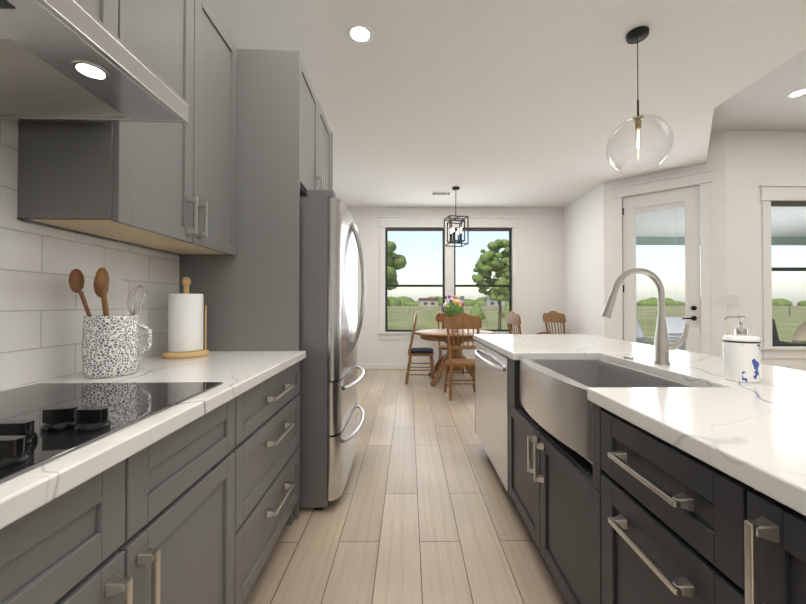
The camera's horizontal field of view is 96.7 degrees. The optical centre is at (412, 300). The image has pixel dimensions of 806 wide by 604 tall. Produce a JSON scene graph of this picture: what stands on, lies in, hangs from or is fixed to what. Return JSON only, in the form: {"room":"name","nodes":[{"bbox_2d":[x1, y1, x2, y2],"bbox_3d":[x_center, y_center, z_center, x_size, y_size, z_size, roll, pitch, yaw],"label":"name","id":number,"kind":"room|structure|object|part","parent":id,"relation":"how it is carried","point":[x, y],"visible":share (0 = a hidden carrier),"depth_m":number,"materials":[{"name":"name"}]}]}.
{"room":"kitchen","nodes":[
{"label":"kitchen","id":0,"kind":"room"},
{"bbox_2d":[17,218,177,255],"bbox_3d":[-1.359,-0.274,1.867,0.150,2.950,9.640,0,-1,-1],"label":"wall","id":1,"kind":"structure","parent":0,"point":[60,228],"depth_m":1.41,"materials":[{"name":"white paint"}]},
{"bbox_2d":[0,120,179,388],"bbox_3d":[-1.236,-0.195,0.572,0.067,0.916,2.779,0,-1,-1],"label":"backsplash","id":2,"kind":"structure","parent":1,"relation":"attached to","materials":[{"name":"tile"}]},
{"bbox_2d":[0,0,187,122],"bbox_3d":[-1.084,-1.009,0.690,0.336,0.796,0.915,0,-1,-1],"label":"range hood","id":3,"kind":"object","parent":1,"relation":"attached to","point":[50,49],"depth_m":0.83,"materials":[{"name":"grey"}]},
{"bbox_2d":[0,0,243,255],"bbox_3d":[-1.110,-0.828,1.530,0.335,1.140,0.892,0,-1,-1],"label":"upper cabinet","id":4,"kind":"object","parent":1,"relation":"attached to","point":[168,175],"depth_m":1.31,"materials":[{"name":"grey wood"}]},
{"bbox_2d":[244,49,332,219],"bbox_3d":[-0.974,-1.027,2.466,0.666,0.721,0.943,0,-1,-1],"label":"upper cabinet","id":5,"kind":"object","parent":1,"relation":"attached to","point":[288,137],"depth_m":1.99,"materials":[{"name":"grey wood"}]},
{"bbox_2d":[244,369,566,603],"bbox_3d":[3.876,1.252,1.903,10.620,0.100,9.640,0,-1,-1],"label":"floor","id":6,"kind":"structure","parent":0,"point":[422,509],"depth_m":1.90,"materials":[{"name":"brown wood"}]},
{"bbox_2d":[0,396,255,603],"bbox_3d":[-0.908,0.747,0.689,0.723,0.884,1.021,0,-1,-1],"label":"base cabinet","id":7,"kind":"object","parent":6,"relation":"on","point":[178,526],"depth_m":0.84,"materials":[{"name":"grey wood"}]},
{"bbox_2d":[0,352,305,547],"bbox_3d":[-0.890,0.284,0.578,0.755,0.039,2.792,0,-1,-1],"label":"countertop","id":8,"kind":"structure","parent":7,"relation":"on","point":[25,503],"depth_m":0.74,"materials":[{"name":"white stone"}]},
{"bbox_2d":[0,368,231,483],"bbox_3d":[-0.882,0.241,0.694,0.596,0.047,0.912,0,-1,-1],"label":"cooktop","id":9,"kind":"object","parent":8,"relation":"in","point":[47,415],"depth_m":0.90,"materials":[{"name":"black glass"}]},
{"bbox_2d":[256,368,299,579],"bbox_3d":[-0.916,0.756,1.553,0.723,0.884,0.830,0,-1,-1],"label":"base cabinet","id":10,"kind":"object","parent":6,"relation":"on","point":[277,407],"depth_m":1.60,"materials":[{"name":"grey wood"}]},
{"bbox_2d":[299,190,365,509],"bbox_3d":[-0.798,0.290,2.457,0.952,1.835,0.878,0,-1,-1],"label":"refrigerator","id":11,"kind":"object","parent":6,"relation":"on","point":[330,326],"visible":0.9,"depth_m":2.04,"materials":[{"name":"grey metal"}]},
{"bbox_2d":[405,311,434,384],"bbox_3d":[0.120,0.705,5.461,0.452,1.076,0.470,0,-1,-1],"label":"dining chair","id":12,"kind":"object","parent":6,"relation":"on","point":[420,352],"visible":0.96,"depth_m":5.28,"materials":[{"name":"brown wood"}]},
{"bbox_2d":[408,348,432,353],"bbox_3d":[0.130,0.767,5.464,0.380,0.044,0.393,0,-1,-1],"label":"cushion","id":13,"kind":"object","parent":12,"relation":"on","point":[411,350],"depth_m":5.30,"materials":[{"name":"blue fabric"}]},
{"bbox_2d":[436,312,463,374],"bbox_3d":[0.653,0.713,6.216,0.470,1.076,0.452,0,-1,-1],"label":"dining chair","id":14,"kind":"object","parent":6,"relation":"on","point":[440,317],"visible":0.19,"depth_m":6.27,"materials":[{"name":"brown wood"}]},
{"bbox_2d":[414,295,494,385],"bbox_3d":[0.640,0.582,5.498,1.224,1.316,1.224,0,-1,-1],"label":"dining table","id":15,"kind":"object","parent":6,"relation":"on","point":[455,306],"visible":0.81,"depth_m":5.36,"materials":[{"name":"brown wood"}]},
{"bbox_2d":[442,295,464,331],"bbox_3d":[0.630,0.202,5.523,0.355,0.555,0.351,0,-1,-1],"label":"flower vase","id":16,"kind":"object","parent":15,"relation":"on","point":[455,306],"depth_m":5.40,"materials":[{"name":"multicoloured ceramic"}]},
{"bbox_2d":[444,313,481,400],"bbox_3d":[0.639,0.695,4.597,0.470,1.076,0.452,0,-1,-1],"label":"dining chair","id":17,"kind":"object","parent":6,"relation":"on","point":[462,321],"visible":0.81,"depth_m":4.51,"materials":[{"name":"brown wood"}]},
{"bbox_2d":[505,311,521,333],"bbox_3d":[1.508,0.706,5.617,0.452,1.075,0.470,0,-1,-11],"label":"dining chair","id":18,"kind":"object","parent":6,"relation":"on","point":[512,317],"visible":0.35,"depth_m":5.61,"materials":[{"name":"brown wood"}]},
{"bbox_2d":[535,310,568,333],"bbox_3d":[2.363,0.711,6.108,0.452,1.075,0.502,0,-1,-26],"label":"chair","id":19,"kind":"object","parent":6,"relation":"on","point":[553,316],"visible":0.33,"depth_m":6.13,"materials":[{"name":"brown wood"}]},
{"bbox_2d":[474,340,805,603],"bbox_3d":[0.971,0.758,1.699,0.974,0.884,2.660,0,-1,-1],"label":"kitchen island","id":20,"kind":"object","parent":6,"relation":"on","point":[663,470],"depth_m":0.98,"materials":[{"name":"grey wood"}]},
{"bbox_2d":[474,340,508,492],"bbox_3d":[0.517,0.709,2.509,0.082,0.769,0.964,0,-1,-1],"label":"dishwasher","id":21,"kind":"object","parent":20,"relation":"in","point":[491,363],"depth_m":2.35,"materials":[{"name":"silver metal"}]},
{"bbox_2d":[473,334,805,507],"bbox_3d":[1.022,0.302,1.704,0.973,0.052,2.720,0,-1,-1],"label":"island countertop","id":22,"kind":"structure","parent":20,"relation":"on","point":[749,417],"depth_m":0.95,"materials":[{"name":"white stone"}]},
{"bbox_2d":[601,268,688,364],"bbox_3d":[0.998,0.067,1.612,0.377,0.412,0.212,0,-1,-1],"label":"faucet","id":23,"kind":"object","parent":22,"relation":"on","point":[662,345],"depth_m":1.53,"materials":[{"name":"silver metal"}]},
{"bbox_2d":[722,316,760,382],"bbox_3d":[1.108,0.161,1.212,0.106,0.217,0.097,0,-1,-1],"label":"soap dispenser","id":24,"kind":"object","parent":22,"relation":"on","point":[741,350],"depth_m":1.18,"materials":[{"name":"ceramic"}]},
{"bbox_2d":[347,207,563,363],"bbox_3d":[0.799,-0.223,6.633,4.260,2.950,0.150,0,-1,-1],"label":"wall","id":25,"kind":"structure","parent":0,"point":[540,267],"depth_m":6.57,"materials":[{"name":"white paint"}]},
{"bbox_2d":[357,363,464,368],"bbox_3d":[0.725,1.201,6.535,4.108,0.099,0.014,0,-1,-1],"label":"baseboard","id":26,"kind":"structure","parent":25,"relation":"attached to","point":[386,366],"depth_m":6.52,"materials":[{"name":"white paint"}]},
{"bbox_2d":[378,216,519,339],"bbox_3d":[0.672,-0.406,6.581,2.602,2.246,0.155,0,-1,-1],"label":"window","id":27,"kind":"structure","parent":25,"relation":"in","point":[512,222],"depth_m":6.55,"materials":[{"name":"clear glass"}]},
{"bbox_2d":[207,0,805,207],"bbox_3d":[1.176,-1.978,1.910,5.220,0.460,9.640,0,-1,-1],"label":"ceiling","id":28,"kind":"structure","parent":0,"point":[506,103],"depth_m":2.85,"materials":[{"name":"white paint"}]},
{"bbox_2d":[347,24,372,43],"bbox_3d":[-0.340,-1.738,2.342,0.172,0.009,0.172,0,-1,-1],"label":"recessed light","id":29,"kind":"object","parent":28,"relation":"in","point":[359,33],"visible":1,"depth_m":2.34,"materials":[{"name":"white plastic"}]},
{"bbox_2d":[431,192,452,194],"bbox_3d":[0.468,-1.702,5.710,0.340,0.010,0.140,0,-1,-1],"label":"ceiling vent","id":30,"kind":"object","parent":28,"relation":"in","point":[441,193],"visible":0.96,"depth_m":5.69,"materials":[{"name":"white plastic"}]},
{"bbox_2d":[444,186,468,246],"bbox_3d":[0.661,-1.272,5.428,0.294,0.876,0.294,0,-1,-13],"label":"lantern chandelier","id":31,"kind":"object","parent":28,"relation":"hanging from","point":[459,240],"visible":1,"depth_m":5.36,"materials":[{"name":"black metal"}]},
{"bbox_2d":[606,26,672,174],"bbox_3d":[1.472,-1.300,2.336,0.370,0.885,0.370,0,-1,-1],"label":"pendant light","id":32,"kind":"object","parent":28,"relation":"hanging from","point":[636,35],"visible":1,"depth_m":2.33,"materials":[{"name":"clear glass"}]},
{"bbox_3d":[1.472,-1.022,2.333,0.370,0.329,0.370,0,-1,-1],"label":"globe","id":33,"kind":"part","parent":32,"relation":"part of","materials":[{"name":"clear glass"}]},
{"bbox_2d":[563,184,603,336],"bbox_3d":[2.861,-0.231,5.899,0.150,2.950,1.360,0,-1,-1],"label":"wall","id":34,"kind":"structure","parent":0,"point":[583,240],"depth_m":5.80,"materials":[{"name":"white paint"}]},
{"bbox_2d":[603,131,726,356],"bbox_3d":[3.364,-0.422,4.859,1.343,3.310,0.150,0,-1,39],"label":"wall","id":35,"kind":"structure","parent":0,"point":[715,162],"depth_m":4.46,"materials":[{"name":"white paint"}]},
{"bbox_2d":[622,186,700,353],"bbox_3d":[3.342,-0.118,4.838,0.696,2.686,0.580,0,-1,-1],"label":"patio door","id":36,"kind":"structure","parent":35,"relation":"in","point":[675,199],"depth_m":4.75,"materials":[{"name":"white paint"}]},
{"bbox_3d":[3.346,-0.163,4.841,0.428,2.252,0.351,0,-1,-1],"label":"glass","id":37,"kind":"part","parent":36,"relation":"part of","materials":[{"name":"clear glass"}]},
{"bbox_2d":[611,169,712,354],"bbox_3d":[3.297,-0.197,4.781,1.114,2.858,0.050,0,-1,39],"label":"door frame","id":38,"kind":"structure","parent":35,"relation":"attached to","point":[702,178],"depth_m":4.59,"materials":[{"name":"white paint"}]},
{"bbox_2d":[710,49,805,133],"bbox_3d":[5.971,-2.169,0.877,6.450,0.100,7.474,0,-1,-1],"label":"ceiling","id":39,"kind":"structure","parent":0,"point":[763,103],"depth_m":3.84,"materials":[{"name":"white paint"}]},
{"bbox_2d":[786,88,805,97],"bbox_3d":[3.889,-2.085,3.608,0.172,0.009,0.172,0,-1,-1],"label":"recessed light","id":40,"kind":"object","parent":39,"relation":"in","point":[797,93],"visible":1,"depth_m":3.61,"materials":[{"name":"white plastic"}]},
{"bbox_2d":[725,131,805,370],"bbox_3d":[6.500,-0.426,4.482,5.320,3.310,0.150,0,-1,-1],"label":"wall","id":41,"kind":"structure","parent":0,"point":[754,160],"depth_m":4.39,"materials":[{"name":"white paint"}]},
{"bbox_2d":[759,184,805,358],"bbox_3d":[5.246,-0.353,4.416,2.000,2.123,0.155,0,-1,-1],"label":"window","id":42,"kind":"structure","parent":41,"relation":"in","point":[769,193],"depth_m":4.37,"materials":[{"name":"white paint"}]},
{"label":"outside","id":43,"kind":"structure","parent":0,"visible":0},
{"bbox_2d":[387,305,805,345],"bbox_3d":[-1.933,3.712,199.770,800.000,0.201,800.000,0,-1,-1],"label":"ground","id":44,"kind":"structure","parent":43,"point":[489,319],"depth_m":36.96,"materials":[{"name":"green plant"}]},
{"bbox_2d":[387,241,406,289],"bbox_3d":[-2.379,-0.796,13.895,4.361,4.858,4.239,0,-1,-1],"label":"tree","id":45,"kind":"object","parent":44,"relation":"on","point":[392,263],"depth_m":13.67,"materials":[{"name":"green plant"}]},
{"bbox_2d":[418,298,438,305],"bbox_3d":[12.321,1.314,274.945,14.800,6.200,9.800,0,-1,-6],"label":"house","id":46,"kind":"structure","parent":44,"relation":"on","point":[428,303],"depth_m":270.78,"materials":[{"name":"beige"}]},
{"bbox_2d":[387,302,508,329],"bbox_3d":[0.277,0.855,25.637,26.395,1.800,29.702,0,-1,-1],"label":"bushes","id":47,"kind":"object","parent":44,"relation":"on","point":[479,313],"depth_m":29.54,"materials":[{"name":"green plant"}]},
{"bbox_2d":[472,239,508,329],"bbox_3d":[4.094,-0.622,16.934,2.728,4.574,2.727,0,-1,-1],"label":"tree","id":48,"kind":"object","parent":44,"relation":"on","point":[494,257],"depth_m":16.32,"materials":[{"name":"green plant"}]},
{"bbox_2d":[484,297,504,305],"bbox_3d":[65.219,1.039,285.475,15.321,6.975,11.526,0,-1,-1],"label":"house","id":49,"kind":"structure","parent":44,"relation":"on","point":[486,301],"depth_m":280.55,"materials":[{"name":"grey"}]},
{"bbox_2d":[387,296,805,305],"bbox_3d":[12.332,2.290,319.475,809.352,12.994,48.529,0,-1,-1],"label":"tree","id":50,"kind":"object","parent":44,"relation":"on","point":[403,302],"depth_m":317.79,"materials":[{"name":"green plant"}]},
{"bbox_2d":[388,306,805,315],"bbox_3d":[18.609,1.336,44.933,158.000,1.250,0.100,0,-1,-1],"label":"fence","id":51,"kind":"object","parent":44,"relation":"on","point":[789,309],"depth_m":44.84,"materials":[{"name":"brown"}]},
{"bbox_3d":[6.721,1.415,6.410,7.540,0.270,3.700,0,-1,-1],"label":"patio","id":52,"kind":"object","parent":44,"relation":"on","visible":0},
{"bbox_2d":[636,317,677,349],"bbox_3d":[3.928,0.777,6.036,0.622,0.967,0.728,0,-1,-21],"label":"patio chair","id":53,"kind":"object","parent":52,"relation":"on","point":[639,331],"depth_m":6.30,"materials":[{"name":"silver metal"}]},
{"bbox_2d":[656,316,685,350],"bbox_3d":[4.766,0.781,6.440,0.622,0.967,0.728,0,-1,29],"label":"patio chair","id":54,"kind":"object","parent":52,"relation":"on","point":[680,322],"visible":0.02,"depth_m":6.67,"materials":[{"name":"silver metal"}]},
{"bbox_2d":[668,333,682,337],"bbox_3d":[4.598,0.918,5.744,0.900,0.710,0.900,0,-1,-1],"label":"patio table","id":55,"kind":"object","parent":52,"relation":"on","point":[674,334],"depth_m":5.92,"materials":[{"name":"white"}]},
{"bbox_2d":[636,188,805,244],"bbox_3d":[6.721,-0.205,6.477,7.540,2.970,3.800,0,-1,-1],"label":"roof","id":56,"kind":"structure","parent":52,"relation":"on","point":[658,226],"depth_m":7.19,"materials":[{"name":"white"}]},
{"bbox_2d":[772,319,791,342],"bbox_3d":[5.269,0.770,5.349,0.622,0.967,0.728,0,-1,19],"label":"patio chair","id":57,"kind":"object","parent":52,"relation":"on","point":[776,339],"depth_m":5.51,"materials":[{"name":"black metal"}]},
{"bbox_2d":[792,321,805,342],"bbox_3d":[6.500,0.770,5.481,0.840,1.000,0.753,0,-1,-1],"label":"wicker chair","id":58,"kind":"object","parent":52,"relation":"on","point":[799,331],"depth_m":5.68,"materials":[{"name":"beige wicker"}]}
]}

